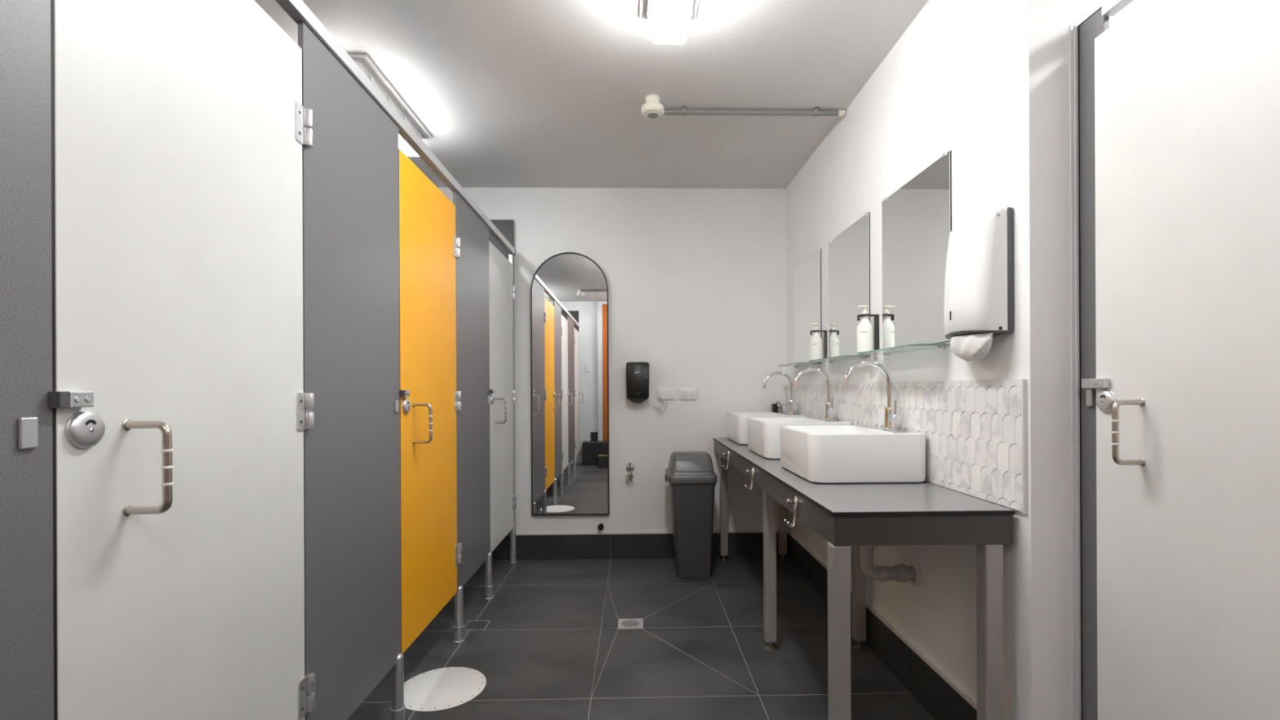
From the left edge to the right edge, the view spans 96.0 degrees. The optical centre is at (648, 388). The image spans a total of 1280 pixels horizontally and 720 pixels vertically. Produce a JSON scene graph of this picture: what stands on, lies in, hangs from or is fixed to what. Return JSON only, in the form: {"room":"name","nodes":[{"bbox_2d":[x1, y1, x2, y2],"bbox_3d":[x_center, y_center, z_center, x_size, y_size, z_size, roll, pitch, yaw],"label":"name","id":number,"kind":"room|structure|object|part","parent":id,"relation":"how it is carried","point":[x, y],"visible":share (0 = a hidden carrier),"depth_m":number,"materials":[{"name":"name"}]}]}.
{"room":"public restroom","nodes":[
{"label":"public restroom","id":0,"kind":"room"},
{"bbox_2d":[253,0,928,188],"bbox_3d":[0.087,-1.360,1.308,4.550,0.100,5.110,0,0,-1],"label":"ceiling","id":1,"kind":"structure","parent":0,"point":[507,93],"depth_m":2.43,"materials":[{"name":"paint"}]},
{"bbox_2d":[348,53,431,156],"bbox_3d":[-1.206,-1.243,2.607,0.198,0.122,0.730,0,0,-1],"label":"ceiling lamp","id":2,"kind":"object","parent":1,"relation":"attached to","point":[363,61],"visible":0.31,"depth_m":2.56,"materials":[{"name":"silver metal"}]},
{"bbox_2d":[640,93,664,119],"bbox_3d":[0.018,-1.267,2.596,0.105,0.086,0.105,0,0,-1],"label":"smoke detector","id":3,"kind":"object","parent":1,"relation":"attached to","point":[652,108],"visible":1,"depth_m":2.57,"materials":[{"name":"white plastic"}]},
{"bbox_2d":[639,0,698,44],"bbox_3d":[0.076,-1.249,1.643,0.198,0.122,0.760,0,0,-1],"label":"ceiling lamp","id":4,"kind":"object","parent":1,"relation":"attached to","point":[668,20],"visible":1,"depth_m":1.89,"materials":[{"name":"silver metal"}]},
{"bbox_3d":[0.076,-1.271,1.643,0.144,0.050,0.736,0,0,-1],"label":"diffuser frame","id":5,"kind":"part","parent":4,"relation":"part of","materials":[{"name":"white plastic"}]},
{"bbox_2d":[662,105,845,116],"bbox_3d":[0.475,-1.296,2.703,0.894,0.030,0.060,0,0,-1],"label":"conduit","id":6,"kind":"object","parent":1,"relation":"attached to","point":[840,113],"visible":0.95,"depth_m":2.69,"materials":[{"name":"grey"}]},
{"bbox_2d":[438,187,787,555],"bbox_3d":[-0.668,-0.102,3.795,3.150,2.410,0.100,0,0,-1],"label":"wall","id":7,"kind":"structure","parent":0,"point":[696,278],"depth_m":3.76,"materials":[{"name":"white paint"}]},
{"bbox_2d":[488,219,515,534],"bbox_3d":[-1.503,-0.074,3.705,1.272,2.027,0.012,0,0,-1],"label":"wall panel","id":8,"kind":"object","parent":7,"relation":"attached to","point":[505,227],"visible":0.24,"depth_m":3.71,"materials":[{"name":"grey laminate"}]},
{"bbox_2d":[530,252,609,515],"bbox_3d":[-0.508,-0.034,3.734,0.499,1.697,0.027,0,0,-1],"label":"arched mirror","id":9,"kind":"object","parent":7,"relation":"attached to","point":[570,331],"visible":1,"depth_m":3.73,"materials":[{"name":"black metal"}]},
{"bbox_2d":[597,523,604,530],"bbox_3d":[-0.308,0.888,3.726,0.040,0.040,0.054,0,0,-1],"label":"door stop","id":10,"kind":"object","parent":7,"relation":"attached to","point":[601,526],"visible":1,"depth_m":3.70,"materials":[{"name":"black plastic"}]},
{"bbox_2d":[625,462,635,480],"bbox_3d":[-0.121,0.531,3.716,0.062,0.118,0.084,0,0,-1],"label":"tap","id":11,"kind":"object","parent":7,"relation":"attached to","point":[629,468],"visible":1,"depth_m":3.69,"materials":[{"name":"silver metal"}]},
{"bbox_2d":[626,361,648,403],"bbox_3d":[-0.070,-0.042,3.709,0.148,0.261,0.100,0,0,-1],"label":"soap dispenser","id":12,"kind":"object","parent":7,"relation":"attached to","point":[637,372],"visible":1,"depth_m":3.67,"materials":[{"name":"black plastic"}]},
{"bbox_2d":[491,532,786,559],"bbox_3d":[-0.617,1.023,3.740,3.034,0.157,0.012,0,0,-1],"label":"baseboard","id":13,"kind":"structure","parent":7,"relation":"attached to","point":[740,544],"depth_m":3.74,"materials":[{"name":"tile"}]},
{"bbox_2d":[506,530,777,535],"bbox_3d":[-0.618,0.941,3.740,3.034,0.008,0.013,0,0,-1],"label":"trim","id":14,"kind":"structure","parent":7,"relation":"attached to","point":[759,531],"depth_m":3.74,"materials":[{"name":"grey"}]},
{"bbox_2d":[644,395,666,416],"bbox_3d":[0.045,0.110,3.724,0.152,0.137,0.050,0,0,-1],"label":"power cord","id":15,"kind":"object","parent":7,"relation":"attached to","point":[662,397],"visible":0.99,"depth_m":3.73,"materials":[{"name":"white plastic"}]},
{"bbox_2d":[657,388,675,399],"bbox_3d":[0.117,0.033,3.756,0.115,0.074,0.014,0,0,-1],"label":"wall socket","id":16,"kind":"object","parent":7,"relation":"attached to","point":[668,393],"visible":1,"depth_m":3.75,"materials":[{"name":"white plastic"}]},
{"bbox_2d":[679,388,697,399],"bbox_3d":[0.260,0.033,3.760,0.115,0.074,0.014,0,0,-1],"label":"wall socket","id":17,"kind":"object","parent":7,"relation":"attached to","point":[685,393],"visible":1,"depth_m":3.76,"materials":[{"name":"white plastic"}]},
{"bbox_2d":[771,402,782,412],"bbox_3d":[0.826,0.142,3.747,0.048,0.116,0.073,0,0,-36],"label":"cable","id":18,"kind":"object","parent":7,"relation":"attached to","point":[775,407],"visible":0.64,"depth_m":3.73,"materials":[{"name":"black plastic"}]},
{"bbox_2d":[346,555,934,719],"bbox_3d":[0.099,1.139,1.308,4.550,0.080,5.110,0,0,-1],"label":"floor","id":19,"kind":"structure","parent":0,"point":[552,646],"depth_m":2.42,"materials":[{"name":"tile"}]},
{"bbox_2d":[0,0,53,719],"bbox_3d":[-0.784,0.122,0.411,0.047,1.960,0.706,0,0,-1],"label":"partition panel","id":20,"kind":"object","parent":19,"relation":"on","point":[26,452],"visible":1,"depth_m":0.73,"materials":[{"name":"grey laminate"}]},
{"bbox_3d":[-0.784,0.056,0.729,0.006,0.040,0.021,0,0,-1],"label":"keep plate","id":21,"kind":"part","parent":20,"relation":"part of","materials":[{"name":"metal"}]},
{"bbox_2d":[297,22,405,719],"bbox_3d":[-0.814,0.122,1.623,0.047,1.960,0.552,0,0,-1],"label":"partition panel","id":22,"kind":"object","parent":19,"relation":"on","point":[351,313],"visible":0.99,"depth_m":1.56,"materials":[{"name":"grey laminate"}]},
{"bbox_2d":[48,0,315,719],"bbox_3d":[-0.769,0.042,1.066,0.081,1.667,0.618,0,0,-1],"label":"door","id":23,"kind":"structure","parent":22,"relation":"attached to","point":[178,401],"depth_m":0.97,"materials":[{"name":"white laminate"}]},
{"bbox_3d":[-0.758,0.119,0.875,0.066,0.147,0.017,0,0,-1],"label":"pull handle","id":24,"kind":"part","parent":23,"relation":"part of","materials":[{"name":"silver metal"}]},
{"bbox_3d":[-0.812,0.056,1.859,0.006,0.040,0.021,0,0,-1],"label":"keep plate","id":25,"kind":"part","parent":22,"relation":"part of","materials":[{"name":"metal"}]},
{"bbox_3d":[-0.816,0.949,1.876,0.037,0.176,0.037,0,0,-1],"label":"support leg","id":26,"kind":"part","parent":22,"relation":"part of","materials":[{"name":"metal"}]},
{"bbox_2d":[399,148,462,653],"bbox_3d":[-0.796,0.042,2.205,0.081,1.667,0.638,0,0,-1],"label":"door","id":27,"kind":"structure","parent":22,"relation":"attached to","point":[428,244],"depth_m":2.13,"materials":[{"name":"orange laminate"}]},
{"bbox_3d":[-0.785,0.119,2.005,0.066,0.147,0.017,0,0,-1],"label":"pull handle","id":28,"kind":"part","parent":27,"relation":"part of","materials":[{"name":"silver metal"}]},
{"bbox_2d":[404,666,486,711],"bbox_3d":[-0.763,1.101,2.129,0.314,0.003,0.314,0,0,-1],"label":"access cover","id":29,"kind":"object","parent":19,"relation":"on","point":[442,688],"visible":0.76,"depth_m":2.12,"materials":[{"name":"grey plastic"}]},
{"bbox_2d":[453,191,493,643],"bbox_3d":[-0.842,0.122,2.781,0.047,1.960,0.569,0,0,-1],"label":"partition panel","id":30,"kind":"object","parent":19,"relation":"on","point":[472,268],"visible":0.97,"depth_m":2.74,"materials":[{"name":"grey laminate"}]},
{"bbox_2d":[275,0,515,254],"bbox_3d":[-0.818,-0.877,1.566,0.038,0.039,4.251,0,0,-1],"label":"rail","id":31,"kind":"object","parent":30,"relation":"on","point":[297,10],"visible":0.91,"depth_m":1.76,"materials":[{"name":"white metal"}]},
{"bbox_3d":[-0.832,0.949,2.526,0.037,0.176,0.037,0,0,-1],"label":"support leg","id":32,"kind":"part","parent":30,"relation":"part of","materials":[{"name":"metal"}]},
{"bbox_3d":[-0.844,0.949,3.042,0.037,0.176,0.037,0,0,-1],"label":"support leg","id":33,"kind":"part","parent":30,"relation":"part of","materials":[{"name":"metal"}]},
{"bbox_2d":[488,240,516,552],"bbox_3d":[-0.825,0.042,3.368,0.081,1.667,0.623,0,0,-1],"label":"door","id":34,"kind":"structure","parent":30,"relation":"attached to","point":[503,502],"depth_m":3.32,"materials":[{"name":"white laminate"}]},
{"bbox_3d":[-0.814,0.119,3.174,0.066,0.147,0.017,0,0,-1],"label":"pull handle","id":35,"kind":"part","parent":34,"relation":"part of","materials":[{"name":"silver metal"}]},
{"bbox_2d":[463,620,490,630],"bbox_3d":[-0.803,1.102,2.689,0.105,0.002,0.105,0,0,-1],"label":"floor drain","id":36,"kind":"object","parent":19,"relation":"on","point":[471,624],"visible":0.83,"depth_m":2.69,"materials":[{"name":"silver metal"}]},
{"bbox_2d":[508,253,516,563],"bbox_3d":[-0.867,0.124,3.670,0.047,1.956,0.047,0,0,-1],"label":"end post","id":37,"kind":"object","parent":19,"relation":"on","point":[513,552],"visible":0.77,"depth_m":3.66,"materials":[{"name":"metal"}]},
{"bbox_3d":[-0.863,0.945,3.670,0.037,0.182,0.037,0,0,-1],"label":"support leg","id":38,"kind":"part","parent":37,"relation":"part of","materials":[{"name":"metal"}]},
{"bbox_2d":[617,618,643,629],"bbox_3d":[-0.084,1.098,2.696,0.116,0.003,0.115,0,0,-1],"label":"floor drain","id":39,"kind":"object","parent":19,"relation":"on","point":[623,624],"visible":1,"depth_m":2.69,"materials":[{"name":"silver metal"}]},
{"bbox_2d":[664,451,717,577],"bbox_3d":[0.252,0.740,3.472,0.305,0.715,0.340,0,0,-1],"label":"bin","id":40,"kind":"object","parent":19,"relation":"on","point":[691,476],"visible":1,"depth_m":3.33,"materials":[{"name":"grey plastic"}]},
{"bbox_3d":[0.251,0.463,3.472,0.286,0.160,0.340,0,0,-1],"label":"lid","id":41,"kind":"part","parent":40,"relation":"part of","materials":[{"name":"grey plastic"}]},
{"bbox_2d":[713,437,1014,719],"bbox_3d":[0.689,0.706,2.635,0.477,0.779,2.278,0,0,-1],"label":"vanity counter","id":42,"kind":"object","parent":19,"relation":"on","point":[846,516],"visible":0.83,"depth_m":1.53,"materials":[{"name":"black laminate"}]},
{"bbox_3d":[0.481,0.736,3.696,0.047,0.654,0.047,0,0,-1],"label":"leg","id":43,"kind":"part","parent":42,"relation":"part of","materials":[{"name":"grey metal"}]},
{"bbox_2d":[721,450,729,470],"bbox_3d":[0.422,0.391,3.161,0.037,0.102,0.045,0,0,-1],"label":"double hook","id":44,"kind":"object","parent":42,"relation":"attached to","point":[724,454],"visible":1,"depth_m":3.15,"materials":[{"name":"silver metal"}]},
{"bbox_3d":[0.436,0.376,3.162,0.008,0.072,0.025,0,0,-1],"label":"plate","id":45,"kind":"part","parent":44,"relation":"part of","materials":[{"name":"silver metal"}]},
{"bbox_2d":[744,466,754,490],"bbox_3d":[0.438,0.391,2.511,0.037,0.102,0.045,0,0,-1],"label":"double hook","id":46,"kind":"object","parent":42,"relation":"attached to","point":[748,471],"visible":1,"depth_m":2.50,"materials":[{"name":"silver metal"}]},
{"bbox_3d":[0.452,0.376,2.512,0.008,0.072,0.025,0,0,-1],"label":"plate","id":47,"kind":"part","parent":46,"relation":"part of","materials":[{"name":"silver metal"}]},
{"bbox_2d":[726,412,807,444],"bbox_3d":[0.700,0.233,3.478,0.403,0.167,0.450,0,0,-1],"label":"basin","id":48,"kind":"object","parent":42,"relation":"on","point":[736,422],"visible":0.41,"depth_m":3.31,"materials":[{"name":"white ceramic"}]},
{"bbox_2d":[761,371,797,413],"bbox_3d":[0.787,0.021,3.462,0.206,0.254,0.088,0,0,-1],"label":"gooseneck faucet","id":49,"kind":"object","parent":48,"relation":"on","point":[793,406],"visible":1,"depth_m":3.47,"materials":[{"name":"silver metal"}]},
{"bbox_3d":[0.779,-0.019,3.480,0.188,0.174,0.019,0,0,-1],"label":"spout","id":50,"kind":"part","parent":49,"relation":"part of","materials":[{"name":"silver metal"}]},
{"bbox_3d":[0.865,0.108,3.442,0.034,0.034,0.043,0,0,-1],"label":"mixer knob","id":51,"kind":"part","parent":49,"relation":"part of","materials":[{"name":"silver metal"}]},
{"bbox_3d":[0.512,0.735,2.437,0.047,0.654,0.047,0,0,-1],"label":"leg","id":52,"kind":"part","parent":42,"relation":"part of","materials":[{"name":"grey metal"}]},
{"bbox_3d":[0.859,0.722,3.705,0.047,0.679,0.047,0,0,-1],"label":"leg","id":53,"kind":"part","parent":42,"relation":"part of","materials":[{"name":"grey metal"}]},
{"bbox_2d":[783,495,797,528],"bbox_3d":[0.454,0.391,1.841,0.037,0.102,0.045,0,0,-1],"label":"double hook","id":54,"kind":"object","parent":42,"relation":"attached to","point":[788,501],"visible":1,"depth_m":1.83,"materials":[{"name":"silver metal"}]},
{"bbox_3d":[0.469,0.376,1.842,0.008,0.072,0.025,0,0,-1],"label":"plate","id":55,"kind":"part","parent":54,"relation":"part of","materials":[{"name":"silver metal"}]},
{"bbox_2d":[746,417,851,459],"bbox_3d":[0.717,0.233,2.808,0.403,0.167,0.450,0,0,-1],"label":"basin","id":56,"kind":"object","parent":42,"relation":"on","point":[763,433],"visible":0.55,"depth_m":2.62,"materials":[{"name":"white ceramic"}]},
{"bbox_2d":[792,367,836,419],"bbox_3d":[0.803,0.021,2.792,0.206,0.254,0.088,0,0,-1],"label":"gooseneck faucet","id":57,"kind":"object","parent":56,"relation":"on","point":[830,411],"visible":1,"depth_m":2.80,"materials":[{"name":"silver metal"}]},
{"bbox_3d":[0.795,-0.019,2.810,0.188,0.174,0.019,0,0,-1],"label":"spout","id":58,"kind":"part","parent":57,"relation":"part of","materials":[{"name":"silver metal"}]},
{"bbox_3d":[0.881,0.108,2.772,0.034,0.034,0.043,0,0,-1],"label":"mixer knob","id":59,"kind":"part","parent":57,"relation":"part of","materials":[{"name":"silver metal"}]},
{"bbox_3d":[0.503,0.735,1.521,0.047,0.654,0.047,0,0,-1],"label":"leg","id":60,"kind":"part","parent":42,"relation":"part of","materials":[{"name":"grey metal"}]},
{"bbox_2d":[779,425,926,484],"bbox_3d":[0.733,0.233,2.138,0.403,0.167,0.450,0,0,-1],"label":"basin","id":61,"kind":"object","parent":42,"relation":"on","point":[818,454],"visible":1,"depth_m":1.92,"materials":[{"name":"white ceramic"}]},
{"bbox_2d":[841,360,902,429],"bbox_3d":[0.820,0.021,2.123,0.206,0.254,0.088,0,0,-1],"label":"gooseneck faucet","id":62,"kind":"object","parent":61,"relation":"on","point":[891,418],"visible":1,"depth_m":2.13,"materials":[{"name":"silver metal"}]},
{"bbox_3d":[0.811,-0.019,2.140,0.188,0.174,0.019,0,0,-1],"label":"spout","id":63,"kind":"part","parent":62,"relation":"part of","materials":[{"name":"silver metal"}]},
{"bbox_3d":[0.898,0.108,2.102,0.034,0.034,0.043,0,0,-1],"label":"mixer knob","id":64,"kind":"part","parent":62,"relation":"part of","materials":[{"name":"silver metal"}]},
{"bbox_3d":[0.898,0.067,2.097,0.008,0.054,0.007,0,0,-1],"label":"lever","id":65,"kind":"part","parent":62,"relation":"part of","materials":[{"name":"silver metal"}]},
{"bbox_2d":[859,545,920,586],"bbox_3d":[0.851,0.518,2.061,0.202,0.374,0.091,0,0,-1],"label":"pipe","id":66,"kind":"object","parent":61,"relation":"attached to","point":[900,573],"visible":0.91,"depth_m":2.04,"materials":[{"name":"grey plastic"}]},
{"bbox_3d":[0.890,0.721,2.446,0.047,0.679,0.047,0,0,-1],"label":"leg","id":67,"kind":"part","parent":42,"relation":"part of","materials":[{"name":"grey metal"}]},
{"bbox_2d":[713,437,1013,512],"bbox_3d":[0.688,0.323,2.636,0.476,0.013,2.277,0,0,-1],"label":"countertop","id":68,"kind":"structure","parent":42,"relation":"on","point":[864,497],"depth_m":1.72,"materials":[{"name":"grey laminate"}]},
{"bbox_3d":[0.906,0.734,1.531,0.047,0.654,0.047,0,0,-1],"label":"leg","id":69,"kind":"part","parent":42,"relation":"part of","materials":[{"name":"grey metal"}]},
{"bbox_2d":[1078,6,1109,719],"bbox_3d":[1.100,0.087,1.420,0.040,2.013,0.080,0,0,-1],"label":"partition panel","id":70,"kind":"object","parent":19,"relation":"on","point":[1095,24],"visible":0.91,"depth_m":1.43,"materials":[{"name":"grey laminate"}]},
{"bbox_3d":[1.088,0.022,1.421,0.009,0.040,0.017,0,0,-1],"label":"keep plate","id":71,"kind":"part","parent":70,"relation":"part of","materials":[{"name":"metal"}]},
{"bbox_2d":[1081,0,1279,719],"bbox_3d":[1.059,0.011,1.083,0.080,1.712,0.675,0,0,-1],"label":"door","id":72,"kind":"structure","parent":70,"relation":"attached to","point":[1187,382],"depth_m":1.16,"materials":[{"name":"white laminate"}]},
{"bbox_3d":[1.050,0.095,1.264,0.066,0.149,0.017,0,0,-1],"label":"pull handle","id":73,"kind":"part","parent":72,"relation":"part of","materials":[{"name":"silver metal"}]},
{"bbox_3d":[1.139,0.102,-0.187,0.040,1.981,1.850,0,0,-1],"label":"partition panel","id":74,"kind":"object","parent":19,"relation":"on","visible":0},
{"bbox_2d":[1102,0,1133,16],"bbox_3d":[1.126,-0.908,0.153,0.029,0.035,2.451,0,0,-1],"label":"rail","id":75,"kind":"object","parent":74,"relation":"on","point":[1109,7],"visible":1,"depth_m":1.35,"materials":[{"name":"white metal"}]},
{"bbox_2d":[786,0,1145,719],"bbox_3d":[1.635,-0.113,2.688,1.400,2.410,2.426,0,0,-1],"label":"wall","id":76,"kind":"structure","parent":0,"point":[986,82],"depth_m":1.63,"materials":[{"name":"white paint"}]},
{"bbox_2d":[777,362,821,367],"bbox_3d":[0.858,-0.140,3.328,0.121,0.017,0.500,0,0,-1],"label":"glass shelf","id":77,"kind":"object","parent":76,"relation":"attached to","point":[797,364],"visible":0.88,"depth_m":3.22,"materials":[{"name":"white"}]},
{"bbox_2d":[794,248,822,363],"bbox_3d":[0.912,-0.454,3.329,0.008,0.604,0.500,0,0,-1],"label":"wall mirror","id":78,"kind":"object","parent":76,"relation":"attached to","point":[807,274],"visible":0.98,"depth_m":3.32,"materials":[{"name":"silver mirror"}]},
{"bbox_2d":[809,323,822,359],"bbox_3d":[0.875,-0.245,3.014,0.067,0.196,0.065,0,0,-1],"label":"pump bottle","id":79,"kind":"object","parent":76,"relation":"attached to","point":[815,341],"visible":0.86,"depth_m":2.99,"materials":[{"name":"white plastic"}]},
{"bbox_2d":[809,329,826,358],"bbox_3d":[0.886,-0.228,3.014,0.078,0.155,0.049,0,0,-1],"label":"holder","id":80,"kind":"object","parent":76,"relation":"attached to","point":[819,331],"visible":0.81,"depth_m":3.00,"materials":[{"name":"black metal"}]},
{"bbox_3d":[0.924,-0.227,3.015,0.003,0.154,0.044,0,0,-1],"label":"plate","id":81,"kind":"part","parent":80,"relation":"part of","materials":[{"name":"black metal"}]},
{"bbox_2d":[808,355,870,363],"bbox_3d":[0.873,-0.140,2.696,0.121,0.017,0.510,0,0,-1],"label":"glass shelf","id":82,"kind":"object","parent":76,"relation":"attached to","point":[832,359],"visible":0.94,"depth_m":2.60,"materials":[{"name":"white"}]},
{"bbox_2d":[828,211,870,357],"bbox_3d":[0.928,-0.454,2.697,0.008,0.604,0.510,0,0,-1],"label":"wall mirror","id":83,"kind":"object","parent":76,"relation":"attached to","point":[849,252],"visible":0.94,"depth_m":2.67,"materials":[{"name":"silver mirror"}]},
{"bbox_2d":[856,305,873,352],"bbox_3d":[0.890,-0.245,2.375,0.067,0.196,0.065,0,0,-1],"label":"pump bottle","id":84,"kind":"object","parent":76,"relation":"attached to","point":[864,330],"visible":0.87,"depth_m":2.35,"materials":[{"name":"white plastic"}]},
{"bbox_2d":[857,314,879,350],"bbox_3d":[0.902,-0.228,2.376,0.078,0.155,0.049,0,0,-1],"label":"holder","id":85,"kind":"object","parent":76,"relation":"attached to","point":[876,316],"visible":0.84,"depth_m":2.37,"materials":[{"name":"black metal"}]},
{"bbox_3d":[0.939,-0.227,2.377,0.003,0.154,0.044,0,0,-1],"label":"plate","id":86,"kind":"part","parent":85,"relation":"part of","materials":[{"name":"black metal"}]},
{"bbox_2d":[786,532,977,719],"bbox_3d":[0.936,1.014,2.614,0.012,0.162,2.311,0,0,-1],"label":"baseboard","id":87,"kind":"structure","parent":76,"relation":"attached to","point":[940,699],"depth_m":2.13,"materials":[{"name":"stone"}]},
{"bbox_2d":[786,529,977,711],"bbox_3d":[0.935,0.928,2.613,0.013,0.010,2.312,0,0,-1],"label":"trim","id":88,"kind":"structure","parent":76,"relation":"attached to","point":[934,667],"depth_m":2.05,"materials":[{"name":"grey"}]},
{"bbox_2d":[857,342,950,355],"bbox_3d":[0.888,-0.140,2.061,0.121,0.017,0.498,0,0,-1],"label":"glass shelf","id":89,"kind":"object","parent":76,"relation":"attached to","point":[907,348],"visible":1,"depth_m":1.97,"materials":[{"name":"white"}]},
{"bbox_2d":[786,378,1024,512],"bbox_3d":[0.932,0.146,2.627,0.009,0.343,2.308,0,0,-1],"label":"tile backsplash","id":90,"kind":"structure","parent":76,"relation":"attached to","point":[972,429],"depth_m":1.77,"materials":[{"name":"white tile"}]},
{"bbox_2d":[881,150,951,348],"bbox_3d":[0.943,-0.454,2.063,0.008,0.604,0.498,0,0,-1],"label":"wall mirror","id":91,"kind":"object","parent":76,"relation":"attached to","point":[917,218],"visible":0.98,"depth_m":2.02,"materials":[{"name":"silver mirror"}]},
{"bbox_2d":[943,207,1013,338],"bbox_3d":[0.909,-0.313,1.624,0.099,0.332,0.220,0,0,-1],"label":"dispenser","id":92,"kind":"object","parent":76,"relation":"attached to","point":[979,291],"visible":0.91,"depth_m":1.54,"materials":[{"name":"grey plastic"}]},
{"bbox_2d":[950,333,992,361],"bbox_3d":[0.908,-0.114,1.614,0.076,0.071,0.182,0,0,-1],"label":"paper towel","id":93,"kind":"object","parent":92,"relation":"in","point":[974,347],"visible":1,"depth_m":1.58,"materials":[{"name":"white paper"}]},
{"bbox_2d":[945,330,1008,338],"bbox_3d":[0.905,-0.155,1.625,0.078,0.011,0.216,0,0,-1],"label":"tray","id":94,"kind":"object","parent":92,"relation":"on","point":[948,334],"depth_m":1.58,"materials":[{"name":"grey plastic"}]},
{"bbox_2d":[1022,379,1027,514],"bbox_3d":[0.960,0.147,1.472,0.011,0.343,0.004,0,0,-1],"label":"trim","id":95,"kind":"structure","parent":76,"relation":"attached to","point":[1024,455],"depth_m":1.47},
{"bbox_2d":[1069,25,1080,719],"bbox_3d":[1.079,0.086,1.457,0.020,2.013,0.006,0,0,-1],"label":"door frame","id":96,"kind":"structure","parent":76,"relation":"attached to","point":[1073,61],"depth_m":1.46,"materials":[{"name":"grey metal"}]}
]}

